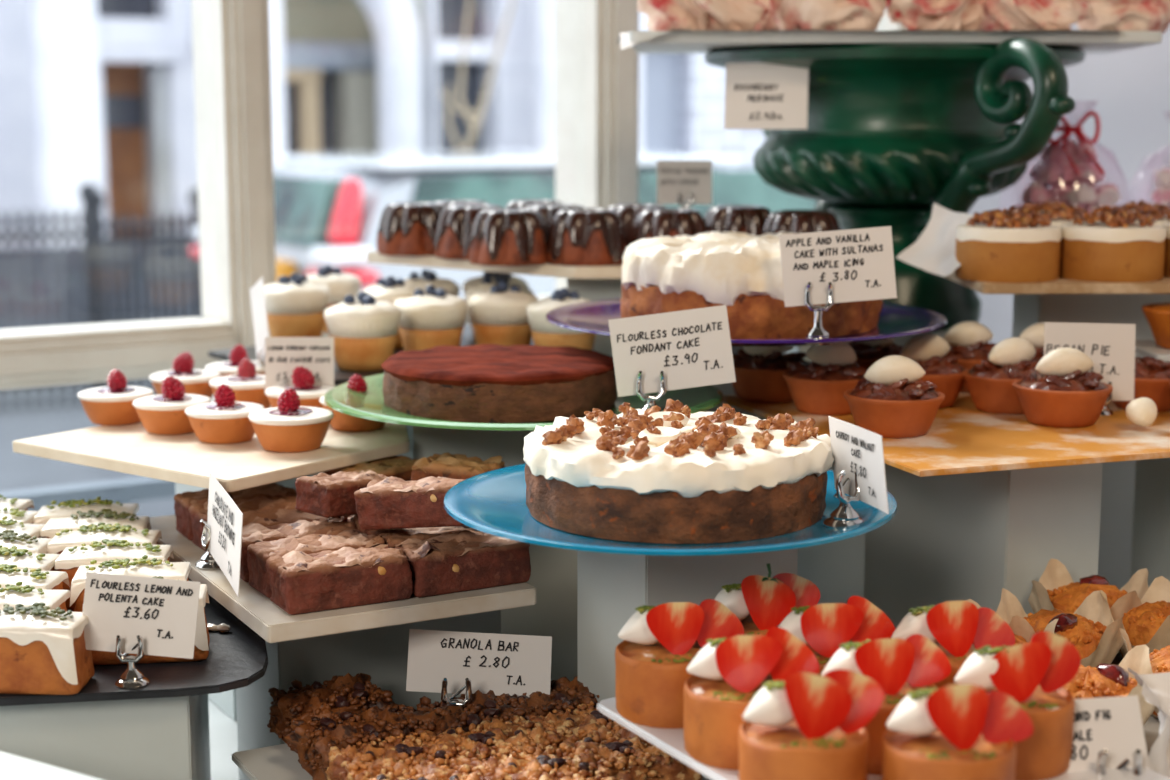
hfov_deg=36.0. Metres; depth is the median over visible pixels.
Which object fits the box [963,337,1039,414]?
cake
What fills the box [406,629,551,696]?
price card
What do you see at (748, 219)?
bundt cake
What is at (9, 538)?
cake slice
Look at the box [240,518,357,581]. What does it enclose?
brownie
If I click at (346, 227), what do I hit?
tail light
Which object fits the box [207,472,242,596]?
price card
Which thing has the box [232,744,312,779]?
board
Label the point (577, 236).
bundt cake
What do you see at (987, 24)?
meringue
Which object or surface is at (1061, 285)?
board
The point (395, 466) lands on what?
blondie
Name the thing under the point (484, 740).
bar
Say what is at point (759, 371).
cake
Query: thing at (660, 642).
cake
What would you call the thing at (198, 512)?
brownie
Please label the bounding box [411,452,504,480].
blondie
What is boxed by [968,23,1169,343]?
wall
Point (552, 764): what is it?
bar
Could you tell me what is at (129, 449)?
board
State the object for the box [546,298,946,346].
plate
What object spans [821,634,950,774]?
cake
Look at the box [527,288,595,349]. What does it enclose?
cupcake
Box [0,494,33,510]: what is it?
lemon slice
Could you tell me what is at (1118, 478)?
block
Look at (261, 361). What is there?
card stand
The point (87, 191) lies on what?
iron railing
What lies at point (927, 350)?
cake
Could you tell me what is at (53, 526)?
cake slice
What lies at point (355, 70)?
building
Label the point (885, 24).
trim
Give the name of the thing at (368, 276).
tail light
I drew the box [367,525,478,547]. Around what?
brownie
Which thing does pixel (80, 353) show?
window sill
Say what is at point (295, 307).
cupcake
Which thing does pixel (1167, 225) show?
cake
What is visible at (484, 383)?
chocolate cake
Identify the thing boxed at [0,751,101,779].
counter ledge
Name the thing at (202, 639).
lemon slice
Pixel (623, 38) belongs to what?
sheet
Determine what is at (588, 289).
block
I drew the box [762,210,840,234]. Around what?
bundt cake
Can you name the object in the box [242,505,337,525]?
brownie
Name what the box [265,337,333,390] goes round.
price card
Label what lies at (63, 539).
cake slice
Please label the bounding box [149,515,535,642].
shelf
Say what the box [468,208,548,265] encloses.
bundt cake
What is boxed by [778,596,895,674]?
cake
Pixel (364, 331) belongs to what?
cupcake
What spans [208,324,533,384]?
board
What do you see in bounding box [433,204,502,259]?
bundt cake
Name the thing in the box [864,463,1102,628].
block
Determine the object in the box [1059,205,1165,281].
cake
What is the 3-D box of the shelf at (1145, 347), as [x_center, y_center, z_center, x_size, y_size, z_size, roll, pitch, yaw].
[0.670,-0.039,1.776,0.250,0.006,0.120,0,9,0]
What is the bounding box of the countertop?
[208,699,238,779]
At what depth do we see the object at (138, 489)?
2.80 m
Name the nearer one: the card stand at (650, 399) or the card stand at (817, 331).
the card stand at (650, 399)
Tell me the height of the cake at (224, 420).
0.052 m
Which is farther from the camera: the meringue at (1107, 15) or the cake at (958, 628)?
the meringue at (1107, 15)
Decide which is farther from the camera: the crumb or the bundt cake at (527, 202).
the bundt cake at (527, 202)
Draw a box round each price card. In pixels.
[82,572,199,658]
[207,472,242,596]
[250,276,268,360]
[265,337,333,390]
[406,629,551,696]
[608,305,735,396]
[657,160,711,203]
[724,63,808,128]
[779,226,896,306]
[828,416,888,513]
[1044,322,1135,400]
[1065,695,1149,771]
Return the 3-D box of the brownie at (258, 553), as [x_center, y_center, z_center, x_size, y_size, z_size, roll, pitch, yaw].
[-0.210,0.133,1.405,0.104,0.040,0.053,-5,10,-29]
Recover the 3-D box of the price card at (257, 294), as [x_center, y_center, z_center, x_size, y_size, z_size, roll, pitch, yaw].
[-0.342,-0.071,1.899,0.003,0.103,0.096,-3,10,-21]
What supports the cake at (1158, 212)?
on the board at (1061, 285)
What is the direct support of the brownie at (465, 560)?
on the shelf at (253, 608)
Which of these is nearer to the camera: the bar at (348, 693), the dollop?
the bar at (348, 693)
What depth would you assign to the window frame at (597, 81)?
2.53 m
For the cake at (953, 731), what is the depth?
1.01 m
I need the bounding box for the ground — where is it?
[0,385,174,516]
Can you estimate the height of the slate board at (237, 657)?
0.006 m
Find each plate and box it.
[324,374,722,431]
[444,463,896,554]
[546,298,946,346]
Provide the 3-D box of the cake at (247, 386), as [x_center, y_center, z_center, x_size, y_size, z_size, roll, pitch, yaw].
[-0.339,-0.006,1.794,0.072,0.051,0.071,3,9,16]
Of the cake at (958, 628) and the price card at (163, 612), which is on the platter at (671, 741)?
the cake at (958, 628)
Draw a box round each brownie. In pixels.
[174,483,296,540]
[188,494,296,551]
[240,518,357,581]
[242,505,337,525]
[247,529,384,597]
[266,544,412,614]
[295,470,386,517]
[338,514,354,521]
[347,514,369,532]
[354,476,463,529]
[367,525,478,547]
[395,530,530,597]
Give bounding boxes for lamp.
[193,226,198,240]
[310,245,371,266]
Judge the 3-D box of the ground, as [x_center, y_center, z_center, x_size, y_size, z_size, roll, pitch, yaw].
[0.268,0.319,9.426,69.988,0.080,6.799,-5,10,-31]
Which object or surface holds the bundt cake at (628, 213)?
on the board at (613, 271)
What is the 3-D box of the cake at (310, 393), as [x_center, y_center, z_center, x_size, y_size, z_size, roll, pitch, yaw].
[-0.273,0.002,1.737,0.071,0.052,0.071,-8,12,-40]
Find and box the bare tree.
[439,0,513,150]
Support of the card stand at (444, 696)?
on the board at (276, 762)
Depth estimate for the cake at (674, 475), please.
1.24 m
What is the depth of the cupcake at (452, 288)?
2.13 m
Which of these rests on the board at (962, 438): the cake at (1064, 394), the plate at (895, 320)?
the cake at (1064, 394)
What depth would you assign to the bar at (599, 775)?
1.22 m
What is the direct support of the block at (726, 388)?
on the countertop
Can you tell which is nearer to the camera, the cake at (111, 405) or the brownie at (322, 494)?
the brownie at (322, 494)
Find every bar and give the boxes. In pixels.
[267,673,398,753]
[285,705,425,779]
[325,730,456,779]
[369,759,492,779]
[398,690,525,734]
[437,715,559,764]
[470,741,597,779]
[496,676,598,720]
[529,701,627,746]
[561,770,625,779]
[574,729,701,779]
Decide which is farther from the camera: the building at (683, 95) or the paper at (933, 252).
the building at (683, 95)
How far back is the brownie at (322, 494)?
1.44 m
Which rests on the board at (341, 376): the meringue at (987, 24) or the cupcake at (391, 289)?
the cupcake at (391, 289)
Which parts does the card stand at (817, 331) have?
stem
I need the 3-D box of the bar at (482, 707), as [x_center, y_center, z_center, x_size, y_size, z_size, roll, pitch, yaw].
[-0.092,0.255,1.363,0.093,0.045,0.079,-4,10,-26]
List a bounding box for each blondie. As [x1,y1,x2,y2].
[324,455,417,480]
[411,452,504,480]
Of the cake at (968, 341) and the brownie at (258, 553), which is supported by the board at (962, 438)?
the cake at (968, 341)
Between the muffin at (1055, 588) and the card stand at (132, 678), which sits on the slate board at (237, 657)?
the card stand at (132, 678)
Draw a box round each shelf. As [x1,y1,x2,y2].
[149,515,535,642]
[1135,339,1169,361]
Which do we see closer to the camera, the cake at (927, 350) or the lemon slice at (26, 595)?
the lemon slice at (26, 595)
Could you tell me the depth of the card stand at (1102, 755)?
1.09 m
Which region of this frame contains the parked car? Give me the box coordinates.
[189,150,815,299]
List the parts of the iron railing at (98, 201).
post, rail, post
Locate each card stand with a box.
[115,635,149,689]
[195,520,220,569]
[256,349,264,365]
[441,678,471,707]
[636,371,665,411]
[677,192,692,208]
[802,282,833,344]
[823,470,863,527]
[1096,749,1142,774]
[1099,382,1112,416]
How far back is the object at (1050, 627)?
1.35 m
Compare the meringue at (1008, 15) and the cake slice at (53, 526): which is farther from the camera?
the meringue at (1008, 15)
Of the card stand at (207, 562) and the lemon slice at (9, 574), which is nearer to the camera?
the lemon slice at (9, 574)
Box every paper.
[896,203,985,276]
[1127,667,1169,777]
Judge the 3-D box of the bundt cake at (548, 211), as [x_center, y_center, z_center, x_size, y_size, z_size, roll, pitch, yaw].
[-0.034,-0.185,2.082,0.089,0.059,0.090,2,9,12]
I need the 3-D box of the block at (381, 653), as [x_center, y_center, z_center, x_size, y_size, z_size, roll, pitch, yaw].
[-0.188,0.251,1.564,0.200,0.216,0.120,-5,10,-28]
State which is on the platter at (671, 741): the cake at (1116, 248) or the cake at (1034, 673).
the cake at (1034, 673)
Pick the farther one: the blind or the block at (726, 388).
the blind
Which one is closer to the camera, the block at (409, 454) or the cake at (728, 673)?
the cake at (728, 673)
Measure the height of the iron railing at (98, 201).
1.264 m
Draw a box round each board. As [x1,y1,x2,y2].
[0,578,267,705]
[13,406,409,491]
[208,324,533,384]
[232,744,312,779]
[367,251,621,278]
[629,31,1162,53]
[722,393,1169,476]
[945,270,1169,293]
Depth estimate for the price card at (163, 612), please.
1.26 m
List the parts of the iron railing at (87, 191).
rail, post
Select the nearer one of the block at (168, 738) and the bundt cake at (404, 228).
the block at (168, 738)
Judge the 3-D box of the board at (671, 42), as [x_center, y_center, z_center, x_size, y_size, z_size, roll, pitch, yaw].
[0.350,-0.397,2.063,0.608,0.012,0.400,0,9,0]
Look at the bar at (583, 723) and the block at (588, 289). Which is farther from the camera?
the block at (588, 289)
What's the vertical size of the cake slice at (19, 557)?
0.057 m
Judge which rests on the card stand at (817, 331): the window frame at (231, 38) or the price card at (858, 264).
the price card at (858, 264)
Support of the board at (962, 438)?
on the block at (973, 536)
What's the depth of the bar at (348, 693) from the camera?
1.39 m
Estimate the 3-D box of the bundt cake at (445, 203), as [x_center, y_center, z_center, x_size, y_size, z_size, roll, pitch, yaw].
[-0.150,-0.198,2.166,0.091,0.059,0.091,0,9,-1]
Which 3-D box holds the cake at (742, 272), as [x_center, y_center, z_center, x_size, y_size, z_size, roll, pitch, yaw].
[0.163,-0.107,1.741,0.257,0.088,0.260,0,9,0]
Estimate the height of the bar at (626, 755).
0.042 m
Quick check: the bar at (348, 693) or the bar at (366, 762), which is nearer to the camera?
the bar at (366, 762)
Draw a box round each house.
[0,0,286,328]
[425,0,641,151]
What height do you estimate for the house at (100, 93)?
10.630 m
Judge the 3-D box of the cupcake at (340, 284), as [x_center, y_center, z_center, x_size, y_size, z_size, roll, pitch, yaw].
[-0.316,-0.114,2.217,0.081,0.081,0.081,-2,9,-12]
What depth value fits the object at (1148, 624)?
1.41 m
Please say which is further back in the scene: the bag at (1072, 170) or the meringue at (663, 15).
the bag at (1072, 170)
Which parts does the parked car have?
number plate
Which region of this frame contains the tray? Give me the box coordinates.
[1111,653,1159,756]
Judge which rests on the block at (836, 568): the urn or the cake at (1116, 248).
the urn
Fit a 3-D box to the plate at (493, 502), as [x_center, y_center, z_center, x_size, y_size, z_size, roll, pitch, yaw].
[0.062,0.086,1.330,0.332,0.016,0.332,0,9,0]
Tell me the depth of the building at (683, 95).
16.81 m
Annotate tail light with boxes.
[189,244,199,259]
[306,267,378,287]
[327,178,362,245]
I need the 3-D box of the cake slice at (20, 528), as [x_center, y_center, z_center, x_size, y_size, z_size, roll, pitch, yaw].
[-0.502,0.136,1.520,0.088,0.057,0.048,1,9,5]
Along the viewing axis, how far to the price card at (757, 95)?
1.94 m
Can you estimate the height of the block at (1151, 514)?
0.313 m
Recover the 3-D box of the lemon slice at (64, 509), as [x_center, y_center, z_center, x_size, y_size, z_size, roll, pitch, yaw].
[-0.440,0.125,1.594,0.088,0.057,0.048,-1,9,-7]
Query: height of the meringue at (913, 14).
0.087 m
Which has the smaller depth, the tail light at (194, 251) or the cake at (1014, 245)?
the cake at (1014, 245)
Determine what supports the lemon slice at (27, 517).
on the slate board at (237, 657)
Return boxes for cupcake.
[264,273,329,336]
[306,265,360,332]
[324,291,401,370]
[355,276,425,348]
[394,285,467,350]
[404,269,459,296]
[462,272,528,293]
[464,274,532,342]
[467,281,538,345]
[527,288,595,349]
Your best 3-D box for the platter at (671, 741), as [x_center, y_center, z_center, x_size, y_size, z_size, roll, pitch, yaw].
[0.186,0.227,1.142,0.240,0.006,0.320,-5,10,-28]
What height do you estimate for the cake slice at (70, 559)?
0.057 m
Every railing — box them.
[0,182,100,412]
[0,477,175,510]
[89,187,201,394]
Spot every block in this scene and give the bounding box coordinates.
[0,694,210,779]
[175,472,323,720]
[236,610,500,779]
[334,385,412,459]
[413,426,577,680]
[567,278,621,356]
[577,548,797,779]
[703,346,765,419]
[784,330,948,604]
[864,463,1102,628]
[1012,294,1169,589]
[1130,458,1169,587]
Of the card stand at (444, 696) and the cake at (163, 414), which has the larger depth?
the cake at (163, 414)
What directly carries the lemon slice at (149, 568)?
on the slate board at (237, 657)
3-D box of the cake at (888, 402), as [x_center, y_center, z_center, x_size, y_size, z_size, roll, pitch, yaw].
[0.268,0.003,1.561,0.087,0.069,0.087,3,9,18]
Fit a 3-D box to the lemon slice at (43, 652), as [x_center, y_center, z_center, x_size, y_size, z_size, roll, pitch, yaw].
[-0.390,0.179,1.253,0.090,0.057,0.049,0,9,3]
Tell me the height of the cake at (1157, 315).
0.044 m
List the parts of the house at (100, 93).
door frame, door glass, door, door frame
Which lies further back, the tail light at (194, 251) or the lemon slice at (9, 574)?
the tail light at (194, 251)
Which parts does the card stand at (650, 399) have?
stem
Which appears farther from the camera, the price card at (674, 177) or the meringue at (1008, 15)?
the price card at (674, 177)
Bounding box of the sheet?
[616,30,1101,49]
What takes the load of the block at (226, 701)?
on the countertop
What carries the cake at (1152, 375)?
on the board at (962, 438)
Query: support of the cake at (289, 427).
on the board at (129, 449)
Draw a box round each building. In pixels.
[190,0,426,162]
[642,13,765,168]
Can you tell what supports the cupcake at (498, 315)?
on the board at (341, 376)
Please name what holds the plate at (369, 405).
on the block at (553, 575)
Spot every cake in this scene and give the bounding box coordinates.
[77,369,153,425]
[132,376,210,434]
[149,352,220,398]
[185,384,264,443]
[205,344,264,376]
[209,358,270,408]
[248,388,333,452]
[265,366,334,407]
[319,374,385,431]
[376,202,443,255]
[381,344,616,422]
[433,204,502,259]
[435,200,487,206]
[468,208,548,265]
[505,199,562,207]
[523,399,833,543]
[526,204,583,232]
[546,208,625,265]
[608,204,665,247]
[615,599,743,728]
[620,231,882,338]
[630,208,707,243]
[683,626,819,769]
[704,205,770,235]
[714,563,819,635]
[732,346,808,402]
[738,669,883,779]
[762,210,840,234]
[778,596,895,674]
[783,343,866,415]
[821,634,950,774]
[843,355,944,437]
[848,338,902,369]
[882,684,1032,779]
[891,600,1014,687]
[900,334,968,408]
[942,321,995,392]
[954,631,1080,779]
[955,205,1061,282]
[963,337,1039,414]
[1012,347,1112,427]
[1019,323,1043,359]
[1020,200,1097,226]
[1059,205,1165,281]
[1098,200,1169,225]
[1113,356,1169,411]
[1142,302,1169,348]
[1162,223,1169,277]
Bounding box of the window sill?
[0,317,235,389]
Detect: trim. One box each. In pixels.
[0,379,151,396]
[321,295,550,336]
[874,8,906,30]
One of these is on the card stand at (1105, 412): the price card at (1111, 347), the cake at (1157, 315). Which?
the price card at (1111, 347)
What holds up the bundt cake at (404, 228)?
on the board at (613, 271)
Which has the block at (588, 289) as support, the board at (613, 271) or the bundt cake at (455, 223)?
the board at (613, 271)
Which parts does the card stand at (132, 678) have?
stem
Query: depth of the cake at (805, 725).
1.03 m
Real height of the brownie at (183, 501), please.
0.040 m
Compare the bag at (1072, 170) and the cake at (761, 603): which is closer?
the cake at (761, 603)
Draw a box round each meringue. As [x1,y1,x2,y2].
[637,0,769,30]
[752,0,780,30]
[769,0,885,30]
[886,0,982,30]
[904,0,994,30]
[983,0,1091,30]
[1077,0,1169,32]
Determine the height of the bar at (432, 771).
0.042 m
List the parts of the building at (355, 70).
timber frame, timber frame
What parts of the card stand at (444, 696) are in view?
stem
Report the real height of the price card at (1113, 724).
0.049 m
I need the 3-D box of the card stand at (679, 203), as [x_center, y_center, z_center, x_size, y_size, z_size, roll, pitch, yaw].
[0.121,-0.204,2.171,0.023,0.070,0.023,0,9,0]
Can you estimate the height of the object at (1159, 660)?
0.060 m
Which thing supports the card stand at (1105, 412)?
on the board at (962, 438)
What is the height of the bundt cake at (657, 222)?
0.059 m
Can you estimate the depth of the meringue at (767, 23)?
2.05 m
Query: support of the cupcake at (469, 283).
on the board at (341, 376)
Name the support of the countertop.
on the floor
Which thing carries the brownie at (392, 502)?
on the brownie at (391, 537)
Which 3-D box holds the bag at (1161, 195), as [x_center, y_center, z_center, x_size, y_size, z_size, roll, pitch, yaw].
[0.715,-0.249,2.138,0.140,0.160,0.139,7,11,38]
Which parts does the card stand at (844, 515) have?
stem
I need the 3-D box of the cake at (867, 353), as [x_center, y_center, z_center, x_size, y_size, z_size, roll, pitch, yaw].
[0.289,-0.036,1.810,0.087,0.069,0.087,0,9,0]
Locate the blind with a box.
[282,0,375,42]
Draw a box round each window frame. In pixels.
[191,0,275,402]
[555,0,638,289]
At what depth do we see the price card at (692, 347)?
1.53 m
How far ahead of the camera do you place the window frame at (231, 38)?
2.26 m
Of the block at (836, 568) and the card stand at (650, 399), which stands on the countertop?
the block at (836, 568)
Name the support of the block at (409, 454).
on the countertop
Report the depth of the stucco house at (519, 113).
15.69 m
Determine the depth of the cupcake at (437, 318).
1.94 m
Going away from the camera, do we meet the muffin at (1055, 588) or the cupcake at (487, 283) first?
the muffin at (1055, 588)
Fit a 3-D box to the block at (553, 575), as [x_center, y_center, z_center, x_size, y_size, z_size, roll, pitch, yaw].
[-0.038,0.167,1.748,0.240,0.324,0.150,0,9,0]
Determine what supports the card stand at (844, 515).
on the plate at (493, 502)
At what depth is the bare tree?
9.49 m
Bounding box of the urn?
[704,38,1085,330]
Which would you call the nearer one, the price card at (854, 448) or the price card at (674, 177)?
the price card at (854, 448)
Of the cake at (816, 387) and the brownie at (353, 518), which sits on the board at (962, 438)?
the cake at (816, 387)
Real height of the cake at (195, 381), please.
0.052 m
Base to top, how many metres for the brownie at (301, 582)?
0.040 m
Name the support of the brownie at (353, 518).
on the shelf at (253, 608)
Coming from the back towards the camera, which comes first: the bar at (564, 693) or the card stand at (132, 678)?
the bar at (564, 693)
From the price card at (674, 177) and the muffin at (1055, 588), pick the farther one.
the price card at (674, 177)
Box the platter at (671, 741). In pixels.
[597,697,1169,779]
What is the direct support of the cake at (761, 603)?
on the platter at (671, 741)
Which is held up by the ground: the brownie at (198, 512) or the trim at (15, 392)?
the trim at (15, 392)
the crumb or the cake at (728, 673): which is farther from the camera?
the crumb
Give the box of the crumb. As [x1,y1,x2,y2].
[207,623,229,632]
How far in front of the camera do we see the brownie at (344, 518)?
1.50 m
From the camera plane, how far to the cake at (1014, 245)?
1.75 m
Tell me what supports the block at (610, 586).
on the countertop
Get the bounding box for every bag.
[1015,111,1120,213]
[1151,166,1169,216]
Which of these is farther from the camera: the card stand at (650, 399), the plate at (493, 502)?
the card stand at (650, 399)
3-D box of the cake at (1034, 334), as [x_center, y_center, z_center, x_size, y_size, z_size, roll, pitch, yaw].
[0.454,-0.033,1.791,0.087,0.069,0.087,7,11,38]
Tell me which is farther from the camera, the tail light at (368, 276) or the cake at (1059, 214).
the tail light at (368, 276)
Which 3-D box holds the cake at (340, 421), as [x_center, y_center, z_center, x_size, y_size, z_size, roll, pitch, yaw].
[-0.213,0.010,1.688,0.071,0.052,0.071,-1,9,-8]
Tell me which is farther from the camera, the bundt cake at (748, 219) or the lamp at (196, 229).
the lamp at (196, 229)
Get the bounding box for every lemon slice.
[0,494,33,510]
[0,507,37,523]
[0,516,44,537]
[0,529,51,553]
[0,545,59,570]
[0,564,69,604]
[0,581,70,611]
[0,602,94,694]
[33,497,138,536]
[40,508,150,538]
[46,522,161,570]
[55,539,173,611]
[70,555,190,611]
[91,576,209,664]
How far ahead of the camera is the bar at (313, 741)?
1.32 m

